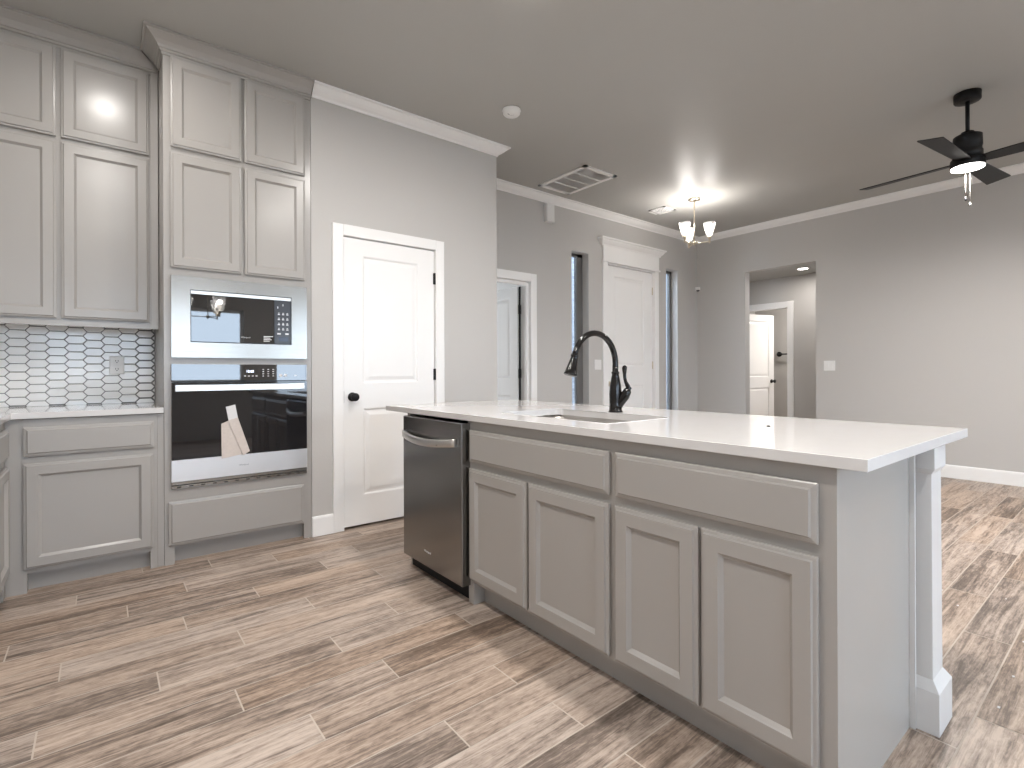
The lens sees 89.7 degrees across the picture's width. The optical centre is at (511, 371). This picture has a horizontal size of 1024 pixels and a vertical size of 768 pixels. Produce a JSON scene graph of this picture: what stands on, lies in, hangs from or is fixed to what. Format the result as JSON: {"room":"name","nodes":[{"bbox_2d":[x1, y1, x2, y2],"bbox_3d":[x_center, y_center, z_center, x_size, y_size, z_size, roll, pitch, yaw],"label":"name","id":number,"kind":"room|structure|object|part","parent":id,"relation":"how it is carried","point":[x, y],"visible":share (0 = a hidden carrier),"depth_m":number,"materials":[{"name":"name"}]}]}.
{"room":"kitchen","nodes":[
{"label":"kitchen","id":0,"kind":"room"},
{"bbox_2d":[310,97,496,516],"bbox_3d":[-0.783,-0.414,4.040,1.580,3.070,0.115,0,0,-39],"label":"wall","id":1,"kind":"structure","parent":0,"point":[366,171],"depth_m":3.95,"materials":[{"name":"paint"}]},
{"bbox_2d":[312,513,333,536],"bbox_3d":[-1.300,1.055,3.540,0.144,0.135,0.015,0,0,-39],"label":"baseboard","id":2,"kind":"structure","parent":1,"relation":"attached to","point":[322,524],"depth_m":3.53,"materials":[{"name":"paint"}]},
{"bbox_2d":[332,222,444,532],"bbox_3d":[-0.915,0.039,3.886,0.898,2.164,0.178,0,0,-39],"label":"door","id":3,"kind":"structure","parent":1,"relation":"in","point":[388,287],"depth_m":3.81,"materials":[{"name":"paint"}]},
{"bbox_3d":[-1.121,0.179,3.654,0.064,0.064,0.072,0,0,-39],"label":"knob","id":4,"kind":"part","parent":3,"relation":"part of","materials":[{"name":"black metal"}]},
{"bbox_3d":[-0.936,0.071,3.913,0.770,2.100,0.110,0,0,-39],"label":"frame","id":5,"kind":"part","parent":3,"relation":"part of","materials":[{"name":"paint"}]},
{"bbox_2d":[311,80,510,156],"bbox_3d":[-0.691,-1.912,3.987,1.672,0.076,0.090,0,0,-39],"label":"trim","id":6,"kind":"structure","parent":1,"relation":"attached to","point":[322,91],"depth_m":3.88,"materials":[{"name":"paint"}]},
{"bbox_2d":[497,283,520,290],"bbox_3d":[-0.934,-0.254,6.537,1.700,2.750,2.620,0,0,-39],"label":"wall","id":7,"kind":"structure","parent":0,"point":[500,286],"depth_m":6.69,"materials":[{"name":"paint"}]},
{"bbox_2d":[497,268,536,400],"bbox_3d":[-0.402,0.030,5.661,0.999,2.178,0.922,0,0,-39],"label":"door","id":8,"kind":"structure","parent":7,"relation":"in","point":[516,306],"depth_m":5.66,"materials":[{"name":"paint"}]},
{"bbox_2d":[0,477,1023,767],"bbox_3d":[2.056,1.159,4.242,12.700,0.100,9.994,0,0,-39],"label":"floor","id":9,"kind":"structure","parent":0,"point":[334,650],"depth_m":1.91,"materials":[{"name":"brown wood"}]},
{"bbox_2d":[0,423,9,602],"bbox_3d":[-2.215,0.684,1.703,0.634,0.884,3.028,0,0,-39],"label":"base cabinet","id":10,"kind":"object","parent":9,"relation":"on","point":[4,435],"visible":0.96,"depth_m":2.46,"materials":[{"name":"paint"}]},
{"bbox_3d":[-2.256,0.355,2.241,0.026,0.148,0.740,0,0,-39],"label":"drawer","id":11,"kind":"part","parent":10,"relation":"part of","materials":[{"name":"paint"}]},
{"bbox_2d":[0,402,163,424],"bbox_3d":[-1.960,0.221,1.889,1.269,0.032,3.060,0,0,-39],"label":"countertop","id":12,"kind":"structure","parent":10,"relation":"on","point":[33,412],"depth_m":2.83,"materials":[{"name":"white stone"}]},
{"bbox_2d":[4,413,163,597],"bbox_3d":[-2.464,0.685,3.014,0.661,0.884,0.667,0,0,-39],"label":"base cabinet","id":13,"kind":"object","parent":9,"relation":"on","point":[87,492],"visible":0.91,"depth_m":2.75,"materials":[{"name":"paint"}]},
{"bbox_3d":[-2.258,0.355,2.770,0.545,0.148,0.026,0,0,-39],"label":"drawer","id":14,"kind":"part","parent":13,"relation":"part of","materials":[{"name":"paint"}]},
{"bbox_3d":[-2.258,0.734,2.769,0.541,0.536,0.026,0,0,-39],"label":"door","id":15,"kind":"part","parent":13,"relation":"part of","materials":[{"name":"paint"}]},
{"bbox_2d":[140,20,314,565],"bbox_3d":[-1.900,-0.410,3.424,0.928,3.069,0.738,0,0,-39],"label":"tall cabinet","id":16,"kind":"object","parent":9,"relation":"on","point":[234,198],"visible":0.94,"depth_m":3.18,"materials":[{"name":"paint"}]},
{"bbox_3d":[-1.842,-1.578,3.108,0.371,0.525,0.026,0,0,-39],"label":"door","id":17,"kind":"part","parent":16,"relation":"part of","materials":[{"name":"paint"}]},
{"bbox_3d":[-1.840,-0.947,3.108,0.371,0.673,0.026,0,0,-39],"label":"door","id":18,"kind":"part","parent":16,"relation":"part of","materials":[{"name":"paint"}]},
{"bbox_3d":[-1.772,-1.893,3.256,0.928,0.104,0.309,0,0,-39],"label":"crown molding","id":19,"kind":"part","parent":16,"relation":"part of","materials":[{"name":"paint"}]},
{"bbox_3d":[-1.694,0.883,3.219,0.759,0.255,0.026,0,0,-39],"label":"drawer","id":20,"kind":"part","parent":16,"relation":"part of","materials":[{"name":"paint"}]},
{"bbox_2d":[171,364,306,488],"bbox_3d":[-1.839,0.318,3.425,0.762,0.730,0.624,0,0,-39],"label":"wall oven","id":21,"kind":"object","parent":16,"relation":"in","point":[270,401],"visible":1,"depth_m":3.19,"materials":[{"name":"black glass"}]},
{"bbox_2d":[221,405,249,458],"bbox_3d":[-1.707,0.366,3.180,0.157,0.327,0.010,0,0,-39],"label":"booklet","id":22,"kind":"object","parent":21,"relation":"attached to","point":[233,441],"visible":1,"depth_m":3.17,"materials":[{"name":"white paper"}]},
{"bbox_3d":[-1.682,0.288,3.228,0.760,0.452,0.027,0,0,-39],"label":"oven door","id":23,"kind":"part","parent":21,"relation":"part of","materials":[{"name":"black glass"}]},
{"bbox_3d":[-1.680,0.578,3.227,0.762,0.125,0.029,0,0,-39],"label":"trim","id":24,"kind":"part","parent":21,"relation":"part of","materials":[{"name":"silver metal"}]},
{"bbox_3d":[-1.684,0.004,3.229,0.760,0.104,0.023,0,0,-39],"label":"control panel","id":25,"kind":"part","parent":21,"relation":"part of","materials":[{"name":"silver metal"}]},
{"bbox_3d":[-1.655,0.094,3.182,0.720,0.040,0.012,0,0,-39],"label":"door handle","id":26,"kind":"part","parent":21,"relation":"part of","materials":[{"name":"silver metal"}]},
{"bbox_2d":[171,275,306,358],"bbox_3d":[-1.815,-0.324,3.394,0.763,0.479,0.447,0,0,-39],"label":"microwave","id":27,"kind":"object","parent":16,"relation":"in","point":[211,318],"visible":1,"depth_m":3.19,"materials":[{"name":"silver metal"}]},
{"bbox_3d":[-1.726,-0.323,3.197,0.458,0.282,0.016,0,0,-39],"label":"door","id":28,"kind":"part","parent":27,"relation":"part of","materials":[{"name":"black glass"}]},
{"bbox_3d":[-1.505,-0.324,3.373,0.101,0.282,0.016,0,0,-39],"label":"control panel","id":29,"kind":"part","parent":27,"relation":"part of","materials":[{"name":"grey plastic"}]},
{"bbox_3d":[-1.539,-1.579,3.350,0.365,0.525,0.026,0,0,-39],"label":"door","id":30,"kind":"part","parent":16,"relation":"part of","materials":[{"name":"paint"}]},
{"bbox_3d":[-1.537,-0.948,3.350,0.365,0.673,0.026,0,0,-39],"label":"door","id":31,"kind":"part","parent":16,"relation":"part of","materials":[{"name":"paint"}]},
{"bbox_2d":[402,415,470,597],"bbox_3d":[-0.223,0.683,2.876,0.643,0.870,0.625,0,0,-39],"label":"dishwasher","id":32,"kind":"object","parent":9,"relation":"on","point":[436,449],"visible":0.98,"depth_m":2.63,"materials":[{"name":"silver metal"}]},
{"bbox_3d":[-0.460,0.356,2.694,0.048,0.056,0.550,0,0,-39],"label":"door handle","id":33,"kind":"part","parent":32,"relation":"part of","materials":[{"name":"silver metal"}]},
{"bbox_3d":[-0.383,1.072,2.759,0.015,0.090,0.606,0,0,-39],"label":"kick plate","id":34,"kind":"part","parent":32,"relation":"part of","materials":[{"name":"black metal"}]},
{"bbox_2d":[408,413,951,767],"bbox_3d":[0.395,0.674,2.321,0.770,0.884,2.312,0,0,-39],"label":"base cabinet","id":35,"kind":"object","parent":9,"relation":"on","point":[789,613],"visible":0.84,"depth_m":1.55,"materials":[{"name":"paint"}]},
{"bbox_3d":[-0.382,0.677,3.166,0.559,0.884,0.022,0,0,-39],"label":"panel","id":36,"kind":"part","parent":35,"relation":"part of","materials":[{"name":"paint"}]},
{"bbox_3d":[-0.070,0.727,2.307,0.026,0.531,0.424,0,0,-39],"label":"door","id":37,"kind":"part","parent":35,"relation":"part of","materials":[{"name":"paint"}]},
{"bbox_3d":[0.069,0.354,2.133,0.026,0.152,0.867,0,0,-39],"label":"drawer","id":38,"kind":"part","parent":35,"relation":"part of","materials":[{"name":"paint"}]},
{"bbox_3d":[0.206,0.726,1.963,0.026,0.531,0.430,0,0,-39],"label":"door","id":39,"kind":"part","parent":35,"relation":"part of","materials":[{"name":"paint"}]},
{"bbox_3d":[0.455,0.725,1.650,0.026,0.531,0.316,0,0,-39],"label":"door","id":40,"kind":"part","parent":35,"relation":"part of","materials":[{"name":"paint"}]},
{"bbox_2d":[386,400,967,471],"bbox_3d":[0.406,0.217,2.478,0.994,0.033,2.544,0,0,-39],"label":"countertop","id":41,"kind":"structure","parent":35,"relation":"on","point":[839,444],"depth_m":1.76,"materials":[{"name":"white stone"}]},
{"bbox_2d":[539,415,612,422],"bbox_3d":[0.315,0.336,2.404,0.450,0.206,0.755,0,0,-39],"label":"sink","id":42,"kind":"object","parent":41,"relation":"in","point":[549,416],"visible":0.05,"depth_m":2.75,"materials":[{"name":"silver metal"}]},
{"bbox_2d":[564,330,631,412],"bbox_3d":[0.411,0.001,2.462,0.385,0.402,0.115,0,0,-39],"label":"faucet","id":43,"kind":"object","parent":41,"relation":"on","point":[618,398],"visible":1,"depth_m":2.54,"materials":[{"name":"brown metal"}]},
{"bbox_3d":[0.405,-0.092,2.487,0.316,0.216,0.029,0,0,-39],"label":"spout","id":44,"kind":"part","parent":43,"relation":"part of","materials":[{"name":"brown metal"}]},
{"bbox_3d":[0.568,0.034,2.543,0.048,0.133,0.028,0,0,38],"label":"lever","id":45,"kind":"part","parent":43,"relation":"part of","materials":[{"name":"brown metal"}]},
{"bbox_3d":[0.556,0.352,1.522,0.026,0.152,0.639,0,0,-39],"label":"drawer","id":46,"kind":"part","parent":35,"relation":"part of","materials":[{"name":"paint"}]},
{"bbox_3d":[0.659,0.724,1.395,0.026,0.531,0.315,0,0,-39],"label":"door","id":47,"kind":"part","parent":35,"relation":"part of","materials":[{"name":"paint"}]},
{"bbox_3d":[1.011,0.672,1.439,0.579,0.884,0.020,0,0,-39],"label":"panel","id":48,"kind":"part","parent":35,"relation":"part of","materials":[{"name":"paint"}]},
{"bbox_3d":[1.308,0.670,1.670,0.155,0.884,0.155,0,0,-39],"label":"post","id":49,"kind":"part","parent":35,"relation":"part of","materials":[{"name":"white paint"}]},
{"bbox_2d":[0,0,1023,236],"bbox_3d":[1.853,-2.020,2.401,8.106,0.120,7.330,0,0,-39],"label":"ceiling","id":50,"kind":"structure","parent":0,"point":[759,111],"depth_m":3.42,"materials":[{"name":"paint"}]},
{"bbox_2d":[502,105,520,118],"bbox_3d":[-0.004,-1.931,3.838,0.140,0.042,0.140,0,0,-39],"label":"smoke detector","id":51,"kind":"object","parent":50,"relation":"attached to","point":[511,112],"visible":1,"depth_m":3.80,"materials":[{"name":"white plastic"}]},
{"bbox_2d":[538,165,616,194],"bbox_3d":[0.657,-1.949,5.257,0.450,0.012,0.675,0,0,-39],"label":"ceiling vent","id":52,"kind":"object","parent":50,"relation":"in","point":[585,176],"visible":1,"depth_m":5.23,"materials":[{"name":"metal"}]},
{"bbox_2d":[649,206,674,214],"bbox_3d":[1.808,-1.954,6.244,0.230,0.010,0.253,0,0,-39],"label":"ceiling vent","id":53,"kind":"object","parent":50,"relation":"in","point":[661,210],"visible":1,"depth_m":6.22,"materials":[{"name":"white plastic"}]},
{"bbox_2d":[682,197,711,247],"bbox_3d":[2.048,-1.692,5.809,0.385,0.536,0.406,0,0,-39],"label":"chandelier","id":54,"kind":"object","parent":50,"relation":"hanging from","point":[693,199],"visible":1,"depth_m":5.79,"materials":[{"name":"silver metal"}]},
{"bbox_3d":[1.931,-1.575,5.750,0.054,0.100,0.054,0,0,-39],"label":"bulb","id":55,"kind":"part","parent":54,"relation":"part of","materials":[{"name":"white glass"}]},
{"bbox_3d":[2.062,-1.576,5.997,0.054,0.100,0.054,0,0,-39],"label":"bulb","id":56,"kind":"part","parent":54,"relation":"part of","materials":[{"name":"white glass"}]},
{"bbox_3d":[2.067,-1.703,5.836,0.013,0.475,0.013,0,0,-39],"label":"stem","id":57,"kind":"part","parent":54,"relation":"part of","materials":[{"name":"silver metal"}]},
{"bbox_3d":[2.145,-1.481,5.788,0.181,0.080,0.040,0,0,23],"label":"arm","id":58,"kind":"part","parent":54,"relation":"part of","materials":[{"name":"silver metal"}]},
{"bbox_3d":[2.210,-1.576,5.760,0.054,0.100,0.054,0,0,-39],"label":"bulb","id":59,"kind":"part","parent":54,"relation":"part of","materials":[{"name":"white glass"}]},
{"bbox_2d":[859,88,1023,205],"bbox_3d":[3.216,-1.576,3.633,1.028,0.777,1.028,0,0,12],"label":"ceiling fan","id":60,"kind":"object","parent":50,"relation":"hanging from","point":[966,152],"visible":1,"depth_m":3.58,"materials":[{"name":"black metal"}]},
{"bbox_3d":[3.018,-1.482,3.943,0.140,0.033,0.586,0,0,-33],"label":"blade","id":61,"kind":"part","parent":60,"relation":"part of","materials":[{"name":"black metal"}]},
{"bbox_3d":[2.906,-1.482,3.435,0.586,0.033,0.140,0,0,-33],"label":"blade","id":62,"kind":"part","parent":60,"relation":"part of","materials":[{"name":"black wood"}]},
{"bbox_3d":[3.284,-1.343,3.691,0.005,0.255,0.005,0,0,-39],"label":"pull chain","id":63,"kind":"part","parent":60,"relation":"part of","materials":[{"name":"silver metal"}]},
{"bbox_3d":[3.526,-1.484,3.831,0.586,0.033,0.140,0,0,-33],"label":"blade","id":64,"kind":"part","parent":60,"relation":"part of","materials":[{"name":"black metal"}]},
{"bbox_3d":[3.415,-1.484,3.323,0.140,0.033,0.586,0,0,-33],"label":"blade","id":65,"kind":"part","parent":60,"relation":"part of","materials":[{"name":"black wood"}]},
{"bbox_2d":[497,190,697,410],"bbox_3d":[1.057,-0.422,6.356,4.426,3.070,0.148,0,0,-39],"label":"wall","id":66,"kind":"structure","parent":0,"point":[526,243],"depth_m":6.14,"materials":[{"name":"paint"}]},
{"bbox_2d":[544,203,553,223],"bbox_3d":[0.414,-1.759,5.714,0.120,0.200,0.058,0,0,-39],"label":"door chime","id":67,"kind":"object","parent":66,"relation":"attached to","point":[548,208],"visible":1,"depth_m":5.69,"materials":[{"name":"white plastic"}]},
{"bbox_2d":[572,253,582,403],"bbox_3d":[0.730,-0.298,6.156,0.286,2.225,0.045,0,0,-39],"label":"window","id":68,"kind":"structure","parent":66,"relation":"in","point":[578,291],"depth_m":6.19,"materials":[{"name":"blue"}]},
{"bbox_2d":[496,149,698,241],"bbox_3d":[1.326,-1.919,6.011,4.186,0.076,0.734,0,0,-39],"label":"trim","id":69,"kind":"structure","parent":66,"relation":"attached to","point":[502,185],"depth_m":6.04,"materials":[{"name":"paint"}]},
{"bbox_2d":[595,360,600,369],"bbox_3d":[1.047,-0.087,6.245,0.118,0.122,0.010,0,0,-39],"label":"light switch","id":70,"kind":"object","parent":66,"relation":"attached to","point":[597,362],"visible":1,"depth_m":6.24,"materials":[{"name":"white plastic"}]},
{"bbox_2d":[597,235,666,408],"bbox_3d":[1.532,-0.265,6.674,1.295,2.752,0.226,0,0,-39],"label":"door","id":71,"kind":"structure","parent":66,"relation":"in","point":[630,296],"depth_m":6.71,"materials":[{"name":"paint"}]},
{"bbox_3d":[1.555,-0.124,6.646,1.125,2.470,0.018,0,0,-39],"label":"casing","id":72,"kind":"part","parent":71,"relation":"part of","materials":[{"name":"paint"}]},
{"bbox_3d":[1.507,-0.119,6.709,0.984,2.462,0.140,0,0,-39],"label":"frame","id":73,"kind":"part","parent":71,"relation":"part of","materials":[{"name":"paint"}]},
{"bbox_2d":[666,271,671,409],"bbox_3d":[2.166,-0.311,7.303,0.274,2.240,0.045,0,0,-39],"label":"window","id":74,"kind":"structure","parent":66,"relation":"in","point":[669,298],"depth_m":7.36,"materials":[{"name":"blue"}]},
{"bbox_2d":[572,257,666,402],"bbox_3d":[2.458,-0.942,11.820,9.400,4.300,0.200,0,0,-39],"label":"wall","id":75,"kind":"structure","parent":0,"point":[572,257],"depth_m":10.76,"materials":[{"name":"paint"}]},
{"bbox_2d":[749,309,786,416],"bbox_3d":[4.514,-0.150,7.572,2.494,2.500,3.200,0,0,-39],"label":"wall","id":76,"kind":"structure","parent":0,"point":[780,315],"depth_m":9.11,"materials":[{"name":"paint"}]},
{"bbox_2d":[749,301,793,416],"bbox_3d":[4.149,0.032,8.140,0.878,2.138,0.943,0,0,-39],"label":"door","id":77,"kind":"structure","parent":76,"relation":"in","point":[762,381],"depth_m":8.39,"materials":[{"name":"paint"}]},
{"bbox_3d":[3.867,0.071,7.914,0.120,2.062,0.791,0,0,-39],"label":"frame","id":78,"kind":"part","parent":77,"relation":"part of","materials":[{"name":"paint"}]},
{"bbox_2d":[777,352,786,356],"bbox_3d":[4.819,-0.311,8.978,0.062,0.090,0.415,0,0,-39],"label":"towel bar","id":79,"kind":"object","parent":76,"relation":"attached to","point":[779,354],"visible":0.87,"depth_m":9.09,"materials":[{"name":"black metal"}]},
{"bbox_2d":[749,273,815,418],"bbox_3d":[4.285,-0.149,7.390,0.120,2.500,3.000,0,0,-39],"label":"wall","id":80,"kind":"structure","parent":0,"point":[800,289],"depth_m":7.43,"materials":[{"name":"paint"}]},
{"bbox_2d":[749,263,815,281],"bbox_3d":[4.509,-1.460,7.572,2.494,0.120,3.200,0,0,-39],"label":"ceiling","id":81,"kind":"structure","parent":0,"point":[787,271],"depth_m":7.25,"materials":[{"name":"paint"}]},
{"bbox_2d":[797,267,809,269],"bbox_3d":[3.924,-1.391,6.939,0.155,0.014,0.155,0,0,-39],"label":"recessed light","id":82,"kind":"object","parent":81,"relation":"in","point":[800,268],"visible":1,"depth_m":6.90,"materials":[{"name":"white plastic"}]},
{"bbox_2d":[697,173,1023,472],"bbox_3d":[4.979,-0.437,4.894,0.120,3.070,7.032,0,0,-39],"label":"wall","id":83,"kind":"structure","parent":0,"point":[920,299],"depth_m":5.64,"materials":[{"name":"paint"}]},
{"bbox_2d":[824,361,834,370],"bbox_3d":[3.836,-0.074,6.222,0.010,0.120,0.122,0,0,-39],"label":"light switch","id":84,"kind":"object","parent":83,"relation":"attached to","point":[828,365],"visible":1,"depth_m":6.22,"materials":[{"name":"white plastic"}]},
{"bbox_2d":[698,163,1023,243],"bbox_3d":[4.891,-1.933,4.828,0.090,0.076,7.032,0,0,-39],"label":"trim","id":85,"kind":"structure","parent":83,"relation":"attached to","point":[1016,169],"depth_m":5.91,"materials":[{"name":"paint"}]},
{"bbox_2d":[941,464,1023,486],"bbox_3d":[5.436,1.028,4.221,0.015,0.135,5.417,0,0,-39],"label":"baseboard","id":86,"kind":"structure","parent":83,"relation":"attached to","point":[1012,478],"depth_m":5.13,"materials":[{"name":"paint"}]},
{"bbox_3d":[-2.649,-0.407,3.396,2.300,3.070,0.149,0,0,-39],"label":"wall","id":87,"kind":"structure","parent":0,"visible":0},
{"bbox_2d":[0,324,154,406],"bbox_3d":[-2.913,-0.040,3.082,1.272,0.497,0.010,0,0,-39],"label":"tile backsplash","id":88,"kind":"structure","parent":87,"relation":"attached to","point":[41,365],"depth_m":3.21,"materials":[{"name":"grey tile"}]},
{"bbox_2d":[109,356,123,373],"bbox_3d":[-2.568,-0.043,3.346,0.078,0.118,0.009,0,0,-39],"label":"wall outlet","id":89,"kind":"object","parent":88,"relation":"attached to","point":[116,363],"visible":1,"depth_m":3.34,"materials":[{"name":"white plastic"}]},
{"bbox_2d":[114,359,119,363],"bbox_3d":[-2.567,-0.069,3.343,0.032,0.032,0.002,0,0,-39],"label":"socket","id":90,"kind":"object","parent":89,"relation":"attached to","point":[116,361],"depth_m":3.34,"materials":[{"name":"grey plastic"}]},
{"bbox_2d":[114,367,119,371],"bbox_3d":[-2.566,-0.017,3.343,0.032,0.032,0.002,0,0,-39],"label":"socket","id":91,"kind":"object","parent":89,"relation":"attached to","point":[116,369],"depth_m":3.34,"materials":[{"name":"grey plastic"}]},
{"bbox_2d":[0,3,158,329],"bbox_3d":[-2.655,-1.102,3.016,0.942,1.679,0.434,0,0,-39],"label":"upper cabinet","id":92,"kind":"object","parent":87,"relation":"attached to","point":[79,107],"visible":0.98,"depth_m":2.95,"materials":[{"name":"paint"}]},
{"bbox_3d":[-2.741,-1.585,2.778,0.417,0.506,0.026,0,0,-39],"label":"door","id":93,"kind":"part","parent":92,"relation":"part of","materials":[{"name":"paint"}]},
{"bbox_3d":[-2.738,-0.805,2.778,0.417,1.002,0.026,0,0,-39],"label":"door","id":94,"kind":"part","parent":92,"relation":"part of","materials":[{"name":"paint"}]},
{"bbox_3d":[-2.658,-1.889,3.016,0.942,0.104,0.434,0,0,-39],"label":"crown molding","id":95,"kind":"part","parent":92,"relation":"part of","materials":[{"name":"paint"}]},
{"bbox_3d":[-2.402,-1.586,3.049,0.409,0.506,0.026,0,0,-39],"label":"door","id":96,"kind":"part","parent":92,"relation":"part of","materials":[{"name":"paint"}]},
{"bbox_3d":[-2.399,-0.806,3.049,0.409,1.002,0.026,0,0,-39],"label":"door","id":97,"kind":"part","parent":92,"relation":"part of","materials":[{"name":"paint"}]}
]}

